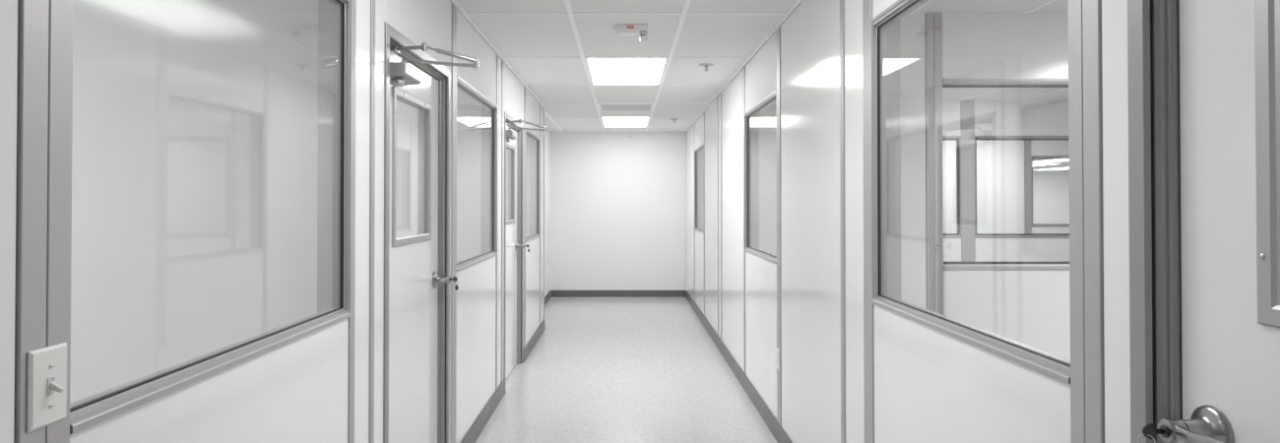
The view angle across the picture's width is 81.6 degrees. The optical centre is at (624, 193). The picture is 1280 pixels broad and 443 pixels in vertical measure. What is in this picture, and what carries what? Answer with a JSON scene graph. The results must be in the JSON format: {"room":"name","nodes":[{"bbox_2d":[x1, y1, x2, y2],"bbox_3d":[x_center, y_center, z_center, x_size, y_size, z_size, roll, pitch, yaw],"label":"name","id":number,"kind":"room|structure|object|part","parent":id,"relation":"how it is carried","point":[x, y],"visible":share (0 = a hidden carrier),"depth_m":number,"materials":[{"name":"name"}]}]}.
{"room":"clean room","nodes":[
{"label":"clean room","id":0,"kind":"room"},
{"bbox_2d":[69,0,318,403],"bbox_3d":[-2.588,0.213,2.463,3.223,2.398,0.070,0,-1,0],"label":"window pane","id":1,"kind":"structure","parent":0,"point":[195,145],"depth_m":2.43,"materials":[{"name":"white"}]},
{"bbox_2d":[0,0,544,442],"bbox_3d":[-0.922,0.224,3.440,0.104,2.398,9.282,0,-1,0],"label":"wall","id":2,"kind":"structure","parent":0,"point":[325,385],"depth_m":2.10,"materials":[{"name":"white painted panel"},{"name":"aluminium"},{"name":"glass"}]},
{"bbox_3d":[-0.923,0.192,0.542,0.098,2.398,1.046,0,-1,0],"label":"wall panel","id":3,"kind":"part","parent":2,"relation":"part of","materials":[{"name":"white"}]},
{"bbox_3d":[-0.922,0.198,1.092,0.104,2.398,0.056,0,-1,0],"label":"post","id":4,"kind":"part","parent":2,"relation":"part of","materials":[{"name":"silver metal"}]},
{"bbox_2d":[26,342,66,433],"bbox_3d":[-0.857,0.290,1.115,0.025,0.118,0.074,0,-1,0],"label":"light switch","id":5,"kind":"object","parent":2,"relation":"attached to","point":[46,392],"visible":1,"depth_m":1.11,"materials":[{"name":"white plastic"}]},
{"bbox_3d":[-0.863,0.290,1.115,0.001,0.023,0.008,0,-1,0],"label":"slot shadow plate","id":6,"kind":"part","parent":5,"relation":"part of","materials":[{"name":"white"}]},
{"bbox_3d":[-0.922,0.199,1.142,0.104,2.398,0.056,0,-1,0],"label":"post","id":7,"kind":"part","parent":2,"relation":"part of","materials":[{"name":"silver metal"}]},
{"bbox_3d":[-0.923,0.895,1.752,0.098,1.018,1.182,0,-1,0],"label":"wall panel","id":8,"kind":"part","parent":2,"relation":"part of","materials":[{"name":"white"}]},
{"bbox_2d":[69,0,351,434],"bbox_3d":[-0.896,-0.125,1.763,0.057,1.020,1.183,0,-1,0],"label":"window","id":9,"kind":"structure","parent":2,"relation":"in","point":[93,410],"depth_m":2.20,"materials":[{"name":"silver metal"}]},
{"bbox_3d":[-0.922,0.212,2.374,0.104,2.398,0.050,0,-1,0],"label":"post","id":10,"kind":"part","parent":2,"relation":"part of","materials":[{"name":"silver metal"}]},
{"bbox_3d":[-0.923,0.213,2.469,0.098,2.398,0.144,0,-1,0],"label":"wall panel","id":11,"kind":"part","parent":2,"relation":"part of","materials":[{"name":"white metal"}]},
{"bbox_3d":[-0.922,0.214,2.562,0.104,2.398,0.044,0,-1,0],"label":"post","id":12,"kind":"part","parent":2,"relation":"part of","materials":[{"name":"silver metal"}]},
{"bbox_3d":[-0.923,0.215,2.638,0.098,2.398,0.112,0,-1,0],"label":"wall panel","id":13,"kind":"part","parent":2,"relation":"part of","materials":[{"name":"white metal"}]},
{"bbox_3d":[-0.923,-0.798,3.208,0.098,0.358,0.999,0,-1,0],"label":"wall panel","id":14,"kind":"part","parent":2,"relation":"part of","materials":[{"name":"white"}]},
{"bbox_2d":[383,22,478,442],"bbox_3d":[-0.782,0.401,3.195,0.404,2.039,1.000,0,-1,0],"label":"door","id":15,"kind":"structure","parent":2,"relation":"in","point":[416,268],"depth_m":3.30,"materials":[{"name":"grey"}]},
{"bbox_3d":[-0.946,-0.101,3.200,0.040,0.633,0.564,0,-1,0],"label":"vision frame","id":16,"kind":"part","parent":15,"relation":"part of","materials":[{"name":"clear glass"}]},
{"bbox_3d":[-0.912,-0.101,3.200,0.013,0.633,0.564,0,-1,0],"label":"vision frame","id":17,"kind":"part","parent":15,"relation":"part of","materials":[{"name":"silver metal"}]},
{"bbox_3d":[-0.726,-0.516,2.946,0.293,0.036,0.019,0,-1,-4],"label":"closer arm","id":18,"kind":"part","parent":15,"relation":"part of","materials":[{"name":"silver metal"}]},
{"bbox_3d":[-0.850,0.414,3.508,0.026,0.039,0.144,0,-1,0],"label":"lever","id":19,"kind":"part","parent":15,"relation":"part of","materials":[{"name":"silver metal"}]},
{"bbox_2d":[450,276,458,290],"bbox_3d":[-0.815,0.434,3.559,0.038,0.066,0.011,0,-1,-10],"label":"key","id":20,"kind":"object","parent":15,"relation":"in","point":[454,279],"visible":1,"depth_m":3.56,"materials":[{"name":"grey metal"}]},
{"bbox_3d":[-0.923,0.227,3.721,0.098,2.398,0.044,0,-1,0],"label":"wall panel","id":21,"kind":"part","parent":2,"relation":"part of","materials":[{"name":"white"}]},
{"bbox_3d":[-0.922,0.228,3.771,0.104,2.398,0.058,0,-1,0],"label":"post","id":22,"kind":"part","parent":2,"relation":"part of","materials":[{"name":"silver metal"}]},
{"bbox_3d":[-0.922,0.228,3.823,0.104,2.398,0.058,0,-1,0],"label":"post","id":23,"kind":"part","parent":2,"relation":"part of","materials":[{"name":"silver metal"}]},
{"bbox_3d":[-0.923,0.925,4.438,0.098,1.018,1.191,0,-1,0],"label":"wall panel","id":24,"kind":"part","parent":2,"relation":"part of","materials":[{"name":"white"}]},
{"bbox_3d":[-0.923,-0.785,4.457,0.098,0.358,1.191,0,-1,0],"label":"wall panel","id":25,"kind":"part","parent":2,"relation":"part of","materials":[{"name":"white"}]},
{"bbox_2d":[456,75,497,271],"bbox_3d":[-0.896,-0.095,4.449,0.057,1.020,1.192,0,-1,0],"label":"window","id":26,"kind":"structure","parent":2,"relation":"in","point":[463,86],"depth_m":5.03,"materials":[{"name":"silver metal"}]},
{"bbox_3d":[-0.922,0.242,5.068,0.104,2.398,0.056,0,-1,0],"label":"post","id":27,"kind":"part","parent":2,"relation":"part of","materials":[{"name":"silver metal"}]},
{"bbox_3d":[-0.923,0.243,5.176,0.098,2.398,0.164,0,-1,0],"label":"wall panel","id":28,"kind":"part","parent":2,"relation":"part of","materials":[{"name":"white metal"}]},
{"bbox_3d":[-0.922,0.244,5.284,0.104,2.398,0.054,0,-1,0],"label":"post","id":29,"kind":"part","parent":2,"relation":"part of","materials":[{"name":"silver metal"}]},
{"bbox_2d":[460,320,545,442],"bbox_3d":[-0.864,1.372,3.425,0.012,0.102,9.280,0,-1,0],"label":"baseboard","id":30,"kind":"structure","parent":2,"relation":"attached to","point":[483,417],"depth_m":4.86,"materials":[{"name":"grey"}]},
{"bbox_3d":[-0.923,0.245,5.345,0.098,2.398,0.071,0,-1,0],"label":"wall panel","id":31,"kind":"part","parent":2,"relation":"part of","materials":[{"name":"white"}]},
{"bbox_3d":[-0.923,-0.769,5.893,0.098,0.358,0.997,0,-1,0],"label":"wall panel","id":32,"kind":"part","parent":2,"relation":"part of","materials":[{"name":"white"}]},
{"bbox_3d":[-0.923,0.257,6.419,0.098,2.398,0.071,0,-1,0],"label":"wall panel","id":33,"kind":"part","parent":2,"relation":"part of","materials":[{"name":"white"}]},
{"bbox_3d":[-0.922,0.258,6.481,0.104,2.398,0.056,0,-1,0],"label":"post","id":34,"kind":"part","parent":2,"relation":"part of","materials":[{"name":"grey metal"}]},
{"bbox_3d":[-0.922,0.258,6.531,0.104,2.398,0.056,0,-1,0],"label":"post","id":35,"kind":"part","parent":2,"relation":"part of","materials":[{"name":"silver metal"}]},
{"bbox_2d":[504,111,548,381],"bbox_3d":[-0.782,0.430,5.880,0.404,2.039,0.998,0,-1,0],"label":"door","id":36,"kind":"structure","parent":2,"relation":"in","point":[514,245],"depth_m":6.14,"materials":[{"name":"grey"}]},
{"bbox_3d":[-0.946,-0.072,5.885,0.040,0.633,0.562,0,-1,0],"label":"vision frame","id":37,"kind":"part","parent":36,"relation":"part of","materials":[{"name":"clear glass"}]},
{"bbox_3d":[-0.912,-0.072,5.885,0.013,0.633,0.562,0,-1,0],"label":"vision frame","id":38,"kind":"part","parent":36,"relation":"part of","materials":[{"name":"silver metal"}]},
{"bbox_3d":[-0.926,0.430,5.880,0.116,2.039,0.998,0,-1,0],"label":"frame","id":39,"kind":"part","parent":36,"relation":"part of","materials":[{"name":"grey"}]},
{"bbox_3d":[-0.726,-0.487,5.632,0.293,0.036,0.019,0,-1,-4],"label":"closer arm","id":40,"kind":"part","parent":36,"relation":"part of","materials":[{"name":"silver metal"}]},
{"bbox_3d":[-0.923,-0.755,7.115,0.098,0.358,1.094,0,-1,0],"label":"wall panel","id":41,"kind":"part","parent":2,"relation":"part of","materials":[{"name":"white"}]},
{"bbox_3d":[-0.923,0.954,7.096,0.098,1.018,1.094,0,-1,0],"label":"wall panel","id":42,"kind":"part","parent":2,"relation":"part of","materials":[{"name":"white"}]},
{"bbox_2d":[525,127,540,243],"bbox_3d":[-0.896,-0.066,7.108,0.057,1.020,1.095,0,-1,0],"label":"window","id":43,"kind":"structure","parent":2,"relation":"in","point":[535,140],"depth_m":7.38,"materials":[{"name":"silver metal"}]},
{"bbox_3d":[-0.891,-0.066,7.102,0.006,0.961,1.082,0,-1,0],"label":"glass pane","id":44,"kind":"part","parent":43,"relation":"part of","materials":[{"name":"clear glass"}]},
{"bbox_3d":[-0.922,0.271,7.678,0.104,2.398,0.056,0,-1,0],"label":"post","id":45,"kind":"part","parent":2,"relation":"part of","materials":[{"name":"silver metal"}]},
{"bbox_3d":[-0.923,0.273,7.865,0.098,2.398,0.322,0,-1,0],"label":"wall panel","id":46,"kind":"part","parent":2,"relation":"part of","materials":[{"name":"white"}]},
{"bbox_3d":[-0.922,0.275,8.053,0.104,2.398,0.056,0,-1,0],"label":"post","id":47,"kind":"part","parent":2,"relation":"part of","materials":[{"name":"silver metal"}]},
{"bbox_2d":[395,88,481,261],"bbox_3d":[-2.588,0.243,5.178,3.223,2.398,0.060,0,-1,0],"label":"wall","id":48,"kind":"structure","parent":0,"point":[469,110],"depth_m":5.15,"materials":[{"name":"white"}]},
{"bbox_2d":[506,134,529,237],"bbox_3d":[-2.639,0.275,8.037,3.321,2.398,0.080,0,-1,0],"label":"window","id":49,"kind":"structure","parent":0,"point":[527,137],"depth_m":8.00,"materials":[{"name":"clear glass"}]},
{"bbox_2d":[544,129,550,296],"bbox_3d":[-1.121,0.290,9.404,0.100,2.398,2.644,0,-1,0],"label":"wall","id":50,"kind":"structure","parent":0,"point":[546,134],"depth_m":10.25,"materials":[{"name":"white paint"}]},
{"bbox_2d":[544,290,550,305],"bbox_3d":[-1.065,1.437,9.389,0.012,0.102,2.628,0,-1,0],"label":"baseboard","id":51,"kind":"structure","parent":50,"relation":"attached to","point":[547,296],"depth_m":10.25,"materials":[{"name":"grey"}]},
{"bbox_2d":[550,131,686,297],"bbox_3d":[-0.088,0.305,10.777,2.166,2.398,0.100,0,-1,0],"label":"wall","id":52,"kind":"structure","parent":0,"point":[618,201],"depth_m":10.73,"materials":[{"name":"white paint"}]},
{"bbox_2d":[551,290,685,297],"bbox_3d":[-0.088,1.452,10.709,1.943,0.102,0.012,0,-1,0],"label":"baseboard","id":53,"kind":"structure","parent":52,"relation":"attached to","point":[554,293],"depth_m":10.71,"materials":[{"name":"grey"}]},
{"bbox_2d":[475,297,777,442],"bbox_3d":[5.400,1.549,11.284,19.600,0.080,27.800,0,-1,0],"label":"floor","id":54,"kind":"structure","parent":0,"point":[601,369],"depth_m":5.64,"materials":[{"name":"plastic"}]},
{"bbox_2d":[449,0,1069,171],"bbox_3d":[5.400,-0.924,11.311,19.600,0.088,27.800,0,-1,0],"label":"ceiling","id":55,"kind":"structure","parent":0,"point":[545,44],"depth_m":4.79,"materials":[{"name":"tile"}]},
{"bbox_2d":[601,117,649,127],"bbox_3d":[0.016,-0.906,9.472,0.585,0.005,1.194,0,-1,0],"label":"recessed light","id":56,"kind":"object","parent":55,"relation":"in","point":[608,121],"visible":0.98,"depth_m":9.39,"materials":[{"name":"white plastic"}]},
{"bbox_2d":[597,104,653,111],"bbox_3d":[0.016,-0.921,7.948,0.584,0.010,0.584,0,-1,0],"label":"ceiling vent","id":57,"kind":"object","parent":55,"relation":"in","point":[603,107],"visible":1,"depth_m":7.97,"materials":[{"name":"white metal"}]},
{"bbox_2d":[584,58,667,84],"bbox_3d":[0.016,-0.947,5.815,0.585,0.005,1.194,0,-1,0],"label":"recessed light","id":58,"kind":"object","parent":55,"relation":"in","point":[603,71],"visible":1,"depth_m":5.71,"materials":[{"name":"white plastic"}]},
{"bbox_2d":[613,24,647,40],"bbox_3d":[0.035,-0.923,4.284,0.201,0.084,0.104,0,-1,0],"label":"fire alarm strobe","id":59,"kind":"object","parent":55,"relation":"attached to","point":[618,30],"visible":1,"depth_m":4.25,"materials":[{"name":"white plastic"}]},
{"bbox_2d":[699,63,713,70],"bbox_3d":[0.606,-0.929,5.490,0.114,0.048,0.114,0,-1,0],"label":"sprinkler","id":60,"kind":"object","parent":55,"relation":"attached to","point":[705,65],"visible":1,"depth_m":5.48,"materials":[{"name":"silver metal"}]},
{"bbox_2d":[1033,163,1061,165],"bbox_3d":[11.460,-0.782,20.760,0.619,0.005,1.699,0,-1,0],"label":"recessed light","id":61,"kind":"object","parent":55,"relation":"in","point":[1037,163],"visible":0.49,"depth_m":20.01,"materials":[{"name":"white"}]},
{"bbox_2d":[1032,158,1069,162],"bbox_3d":[10.725,-0.808,18.410,0.749,0.005,1.799,0,-1,0],"label":"recessed light","id":62,"kind":"object","parent":55,"relation":"in","point":[1057,160],"visible":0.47,"depth_m":18.54,"materials":[{"name":"white"}]},
{"bbox_2d":[1035,168,1069,170],"bbox_3d":[13.525,-0.758,22.910,0.749,0.005,1.999,0,-1,0],"label":"recessed light","id":63,"kind":"object","parent":55,"relation":"in","point":[1049,168],"visible":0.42,"depth_m":23.75,"materials":[{"name":"white plastic"}]},
{"bbox_2d":[686,0,1130,442],"bbox_3d":[0.943,0.239,4.761,0.104,2.398,11.923,0,-1,0],"label":"wall","id":64,"kind":"structure","parent":0,"point":[854,369],"depth_m":2.84,"materials":[{"name":"white"}]},
{"bbox_3d":[0.944,0.298,10.120,0.098,2.398,1.203,0,-1,0],"label":"wall panel","id":65,"kind":"part","parent":64,"relation":"part of","materials":[{"name":"white paint"}]},
{"bbox_3d":[0.944,-0.736,8.917,0.098,0.358,1.121,0,-1,0],"label":"wall panel","id":66,"kind":"part","parent":64,"relation":"part of","materials":[{"name":"white"}]},
{"bbox_2d":[694,143,703,234],"bbox_3d":[0.917,-0.046,8.909,0.057,1.020,1.122,0,-1,0],"label":"window","id":67,"kind":"structure","parent":64,"relation":"in","point":[699,152],"depth_m":8.98,"materials":[{"name":"silver metal"}]},
{"bbox_3d":[0.944,0.974,8.898,0.098,1.018,1.121,0,-1,0],"label":"wall panel","id":68,"kind":"part","parent":64,"relation":"part of","materials":[{"name":"white"}]},
{"bbox_3d":[0.943,0.278,8.322,0.104,2.398,0.048,0,-1,0],"label":"post","id":69,"kind":"part","parent":64,"relation":"part of","materials":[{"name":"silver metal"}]},
{"bbox_3d":[0.943,0.277,8.280,0.104,2.398,0.048,0,-1,0],"label":"post","id":70,"kind":"part","parent":64,"relation":"part of","materials":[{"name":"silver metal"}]},
{"bbox_3d":[0.944,0.271,7.678,0.098,2.398,1.161,0,-1,0],"label":"wall panel","id":71,"kind":"part","parent":64,"relation":"part of","materials":[{"name":"white"}]},
{"bbox_3d":[0.943,0.264,7.072,0.104,2.398,0.054,0,-1,0],"label":"post","id":72,"kind":"part","parent":64,"relation":"part of","materials":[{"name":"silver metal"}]},
{"bbox_3d":[0.944,0.263,6.952,0.098,2.398,0.189,0,-1,0],"label":"wall panel","id":73,"kind":"part","parent":64,"relation":"part of","materials":[{"name":"white"}]},
{"bbox_3d":[0.943,0.261,6.832,0.104,2.398,0.054,0,-1,0],"label":"post","id":74,"kind":"part","parent":64,"relation":"part of","materials":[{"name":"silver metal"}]},
{"bbox_3d":[0.944,0.254,6.181,0.098,2.398,1.251,0,-1,0],"label":"wall panel","id":75,"kind":"part","parent":64,"relation":"part of","materials":[{"name":"white"}]},
{"bbox_2d":[685,290,791,442],"bbox_3d":[0.884,1.386,4.744,0.012,0.102,11.918,0,-1,0],"label":"baseboard","id":76,"kind":"structure","parent":64,"relation":"attached to","point":[779,434],"depth_m":5.40,"materials":[{"name":"grey"}]},
{"bbox_3d":[0.943,0.247,5.524,0.104,2.398,0.066,0,-1,0],"label":"post","id":77,"kind":"part","parent":64,"relation":"part of","materials":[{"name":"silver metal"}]},
{"bbox_2d":[744,89,776,263],"bbox_3d":[0.917,-0.090,4.918,0.057,1.020,1.156,0,-1,0],"label":"window","id":78,"kind":"structure","parent":64,"relation":"in","point":[772,97],"depth_m":5.48,"materials":[{"name":"silver metal"}]},
{"bbox_3d":[0.944,-0.780,4.926,0.098,0.358,1.155,0,-1,0],"label":"wall panel","id":79,"kind":"part","parent":64,"relation":"part of","materials":[{"name":"white"}]},
{"bbox_3d":[0.944,0.930,4.907,0.098,1.018,1.155,0,-1,0],"label":"wall panel","id":80,"kind":"part","parent":64,"relation":"part of","materials":[{"name":"white"}]},
{"bbox_3d":[0.943,0.234,4.312,0.104,2.398,0.054,0,-1,0],"label":"post","id":81,"kind":"part","parent":64,"relation":"part of","materials":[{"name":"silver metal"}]},
{"bbox_2d":[776,347,779,370],"bbox_3d":[0.886,0.957,4.282,0.008,0.118,0.072,0,-1,0],"label":"wall outlet","id":82,"kind":"object","parent":64,"relation":"attached to","point":[778,350],"visible":1,"depth_m":4.26,"materials":[{"name":"white plastic"}]},
{"bbox_3d":[0.943,0.233,4.264,0.104,2.398,0.054,0,-1,0],"label":"post","id":83,"kind":"part","parent":64,"relation":"part of","materials":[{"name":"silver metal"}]},
{"bbox_3d":[0.944,0.226,3.648,0.098,2.398,1.180,0,-1,0],"label":"wall panel","id":84,"kind":"part","parent":64,"relation":"part of","materials":[{"name":"white"}]},
{"bbox_3d":[0.943,0.220,3.033,0.104,2.398,0.054,0,-1,0],"label":"post","id":85,"kind":"part","parent":64,"relation":"part of","materials":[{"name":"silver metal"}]},
{"bbox_3d":[0.944,0.218,2.886,0.098,2.398,0.242,0,-1,0],"label":"wall panel","id":86,"kind":"part","parent":64,"relation":"part of","materials":[{"name":"white"}]},
{"bbox_3d":[0.943,0.216,2.715,0.104,2.398,0.103,0,-1,0],"label":"post","id":87,"kind":"part","parent":64,"relation":"part of","materials":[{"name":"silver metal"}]},
{"bbox_3d":[0.944,-0.811,2.087,0.098,0.358,1.179,0,-1,0],"label":"wall panel","id":88,"kind":"part","parent":64,"relation":"part of","materials":[{"name":"white"}]},
{"bbox_2d":[870,0,1070,383],"bbox_3d":[0.917,-0.121,2.079,0.057,1.020,1.180,0,-1,0],"label":"window","id":89,"kind":"structure","parent":64,"relation":"in","point":[1050,364],"depth_m":2.65,"materials":[{"name":"silver metal"}]},
{"bbox_3d":[0.944,0.899,2.068,0.098,1.018,1.179,0,-1,0],"label":"wall panel","id":90,"kind":"part","parent":64,"relation":"part of","materials":[{"name":"white"}]},
{"bbox_3d":[0.943,0.202,1.461,0.104,2.398,0.053,0,-1,0],"label":"post","id":91,"kind":"part","parent":64,"relation":"part of","materials":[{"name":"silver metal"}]},
{"bbox_3d":[0.943,0.202,1.412,0.104,2.398,0.057,0,-1,0],"label":"post","id":92,"kind":"part","parent":64,"relation":"part of","materials":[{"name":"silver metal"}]},
{"bbox_3d":[0.944,0.201,1.347,0.098,2.398,0.076,0,-1,0],"label":"wall panel","id":93,"kind":"part","parent":64,"relation":"part of","materials":[{"name":"white"}]},
{"bbox_2d":[1127,0,1279,442],"bbox_3d":[0.930,0.374,0.806,0.150,2.039,0.998,0,-1,0],"label":"door","id":94,"kind":"structure","parent":64,"relation":"in","point":[1203,76],"depth_m":1.19,"materials":[{"name":"grey"}]},
{"bbox_2d":[1137,423,1163,442],"bbox_3d":[0.836,0.398,1.175,0.038,0.066,0.011,0,-1,10],"label":"key","id":95,"kind":"object","parent":94,"relation":"in","point":[1149,430],"visible":1,"depth_m":1.18,"materials":[{"name":"grey metal"}]},
{"bbox_3d":[0.839,0.378,1.177,0.034,0.026,0.002,0,-1,0],"label":"blade","id":96,"kind":"part","parent":95,"relation":"part of","materials":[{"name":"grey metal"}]},
{"bbox_3d":[0.947,0.374,0.806,0.116,2.039,0.998,0,-1,0],"label":"frame","id":97,"kind":"part","parent":94,"relation":"part of","materials":[{"name":"grey metal"}]},
{"bbox_3d":[0.871,0.377,1.125,0.026,0.039,0.144,0,-1,0],"label":"lever","id":98,"kind":"part","parent":94,"relation":"part of","materials":[{"name":"silver metal"}]},
{"bbox_3d":[0.933,-0.128,0.811,0.013,0.633,0.562,0,-1,0],"label":"vision frame","id":99,"kind":"part","parent":94,"relation":"part of","materials":[{"name":"silver metal"}]},
{"bbox_2d":[758,100,1069,261],"bbox_3d":[4.749,0.268,7.445,7.499,2.398,0.104,0,-1,0],"label":"wall","id":100,"kind":"structure","parent":0,"point":[967,119],"depth_m":7.40,"materials":[{"name":"white painted panel"},{"name":"glass"},{"name":"aluminium"}]},
{"bbox_3d":[1.549,0.268,7.447,1.099,2.398,0.098,0,-1,0],"label":"wall panel","id":101,"kind":"part","parent":100,"relation":"part of","materials":[{"name":"white"}]},
{"bbox_2d":[942,135,960,238],"bbox_3d":[2.755,-0.062,7.423,1.208,1.020,0.057,0,-1,0],"label":"window","id":102,"kind":"structure","parent":100,"relation":"in","point":[944,138],"depth_m":7.41,"materials":[{"name":"silver metal"}]},
{"bbox_3d":[2.755,-0.752,7.458,1.207,0.358,0.098,0,-1,0],"label":"wall panel","id":103,"kind":"part","parent":100,"relation":"part of","materials":[{"name":"white"}]},
{"bbox_3d":[2.755,0.958,7.439,1.207,1.018,0.098,0,-1,0],"label":"wall panel","id":104,"kind":"part","parent":100,"relation":"part of","materials":[{"name":"white"}]},
{"bbox_3d":[3.430,0.268,7.445,0.146,2.398,0.104,0,-1,0],"label":"post","id":105,"kind":"part","parent":100,"relation":"part of","materials":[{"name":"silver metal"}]},
{"bbox_3d":[4.110,-0.752,7.458,1.217,0.358,0.098,0,-1,0],"label":"wall panel","id":106,"kind":"part","parent":100,"relation":"part of","materials":[{"name":"white"}]},
{"bbox_2d":[974,135,1069,238],"bbox_3d":[4.110,-0.062,7.423,1.218,1.020,0.057,0,-1,0],"label":"window","id":107,"kind":"structure","parent":100,"relation":"in","point":[977,138],"depth_m":7.41,"materials":[{"name":"silver metal"}]},
{"bbox_3d":[4.110,0.958,7.439,1.217,1.018,0.098,0,-1,0],"label":"wall panel","id":108,"kind":"part","parent":100,"relation":"part of","materials":[{"name":"white"}]},
{"bbox_2d":[899,11,1070,360],"bbox_3d":[4.749,0.230,4.005,7.499,2.398,0.104,0,-1,0],"label":"wall","id":109,"kind":"structure","parent":0,"point":[1030,307],"depth_m":3.96,"materials":[{"name":"white painted panel"},{"name":"glass"},{"name":"aluminium"}]},
{"bbox_3d":[1.305,0.230,4.007,0.611,2.398,0.098,0,-1,0],"label":"wall panel","id":110,"kind":"part","parent":109,"relation":"part of","materials":[{"name":"white"}]},
{"bbox_3d":[1.634,0.230,4.005,0.050,2.398,0.104,0,-1,0],"label":"post","id":111,"kind":"part","parent":109,"relation":"part of","materials":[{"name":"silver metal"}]},
{"bbox_3d":[1.678,0.230,4.005,0.050,2.398,0.104,0,-1,0],"label":"post","id":112,"kind":"part","parent":109,"relation":"part of","materials":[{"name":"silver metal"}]},
{"bbox_3d":[2.300,-0.790,4.018,1.197,0.358,0.098,0,-1,0],"label":"wall panel","id":113,"kind":"part","parent":109,"relation":"part of","materials":[{"name":"white"}]},
{"bbox_2d":[942,78,1069,269],"bbox_3d":[2.300,-0.100,3.983,1.198,1.020,0.057,0,-1,0],"label":"window","id":114,"kind":"structure","parent":109,"relation":"in","point":[946,83],"depth_m":3.97,"materials":[{"name":"silver metal"}]},
{"bbox_3d":[2.300,0.920,3.999,1.197,1.018,0.098,0,-1,0],"label":"wall panel","id":115,"kind":"part","parent":109,"relation":"part of","materials":[{"name":"white"}]},
{"bbox_2d":[942,140,1069,233],"bbox_3d":[7.999,0.303,10.645,13.999,2.398,0.104,0,-1,0],"label":"wall","id":116,"kind":"structure","parent":0,"point":[1003,167],"depth_m":10.60,"materials":[{"name":"white painted panel"},{"name":"glass"},{"name":"aluminium"}]},
{"bbox_3d":[3.359,0.303,10.646,4.719,2.398,0.098,0,-1,0],"label":"wall panel","id":117,"kind":"part","parent":116,"relation":"part of","materials":[{"name":"white paint"}]},
{"bbox_3d":[5.770,0.303,10.645,0.106,2.398,0.104,0,-1,0],"label":"post","id":118,"kind":"part","parent":116,"relation":"part of","materials":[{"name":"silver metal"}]},
{"bbox_2d":[1030,155,1069,227],"bbox_3d":[6.460,-0.027,10.623,1.278,1.020,0.057,0,-1,0],"label":"window","id":119,"kind":"structure","parent":116,"relation":"in","point":[1032,157],"depth_m":10.61,"materials":[{"name":"silver metal"}]},
{"bbox_3d":[6.460,-0.717,10.658,1.277,0.358,0.098,0,-1,0],"label":"wall panel","id":120,"kind":"part","parent":116,"relation":"part of","materials":[{"name":"white"}]},
{"bbox_3d":[6.460,0.993,10.639,1.277,1.018,0.098,0,-1,0],"label":"wall panel","id":121,"kind":"part","parent":116,"relation":"part of","materials":[{"name":"white"}]},
{"bbox_2d":[1032,171,1069,224],"bbox_3d":[9.000,0.462,25.046,12.200,2.398,0.100,0,-1,0],"label":"wall","id":122,"kind":"structure","parent":0,"point":[1051,189],"depth_m":25.00,"materials":[{"name":"white paint"}]}
]}

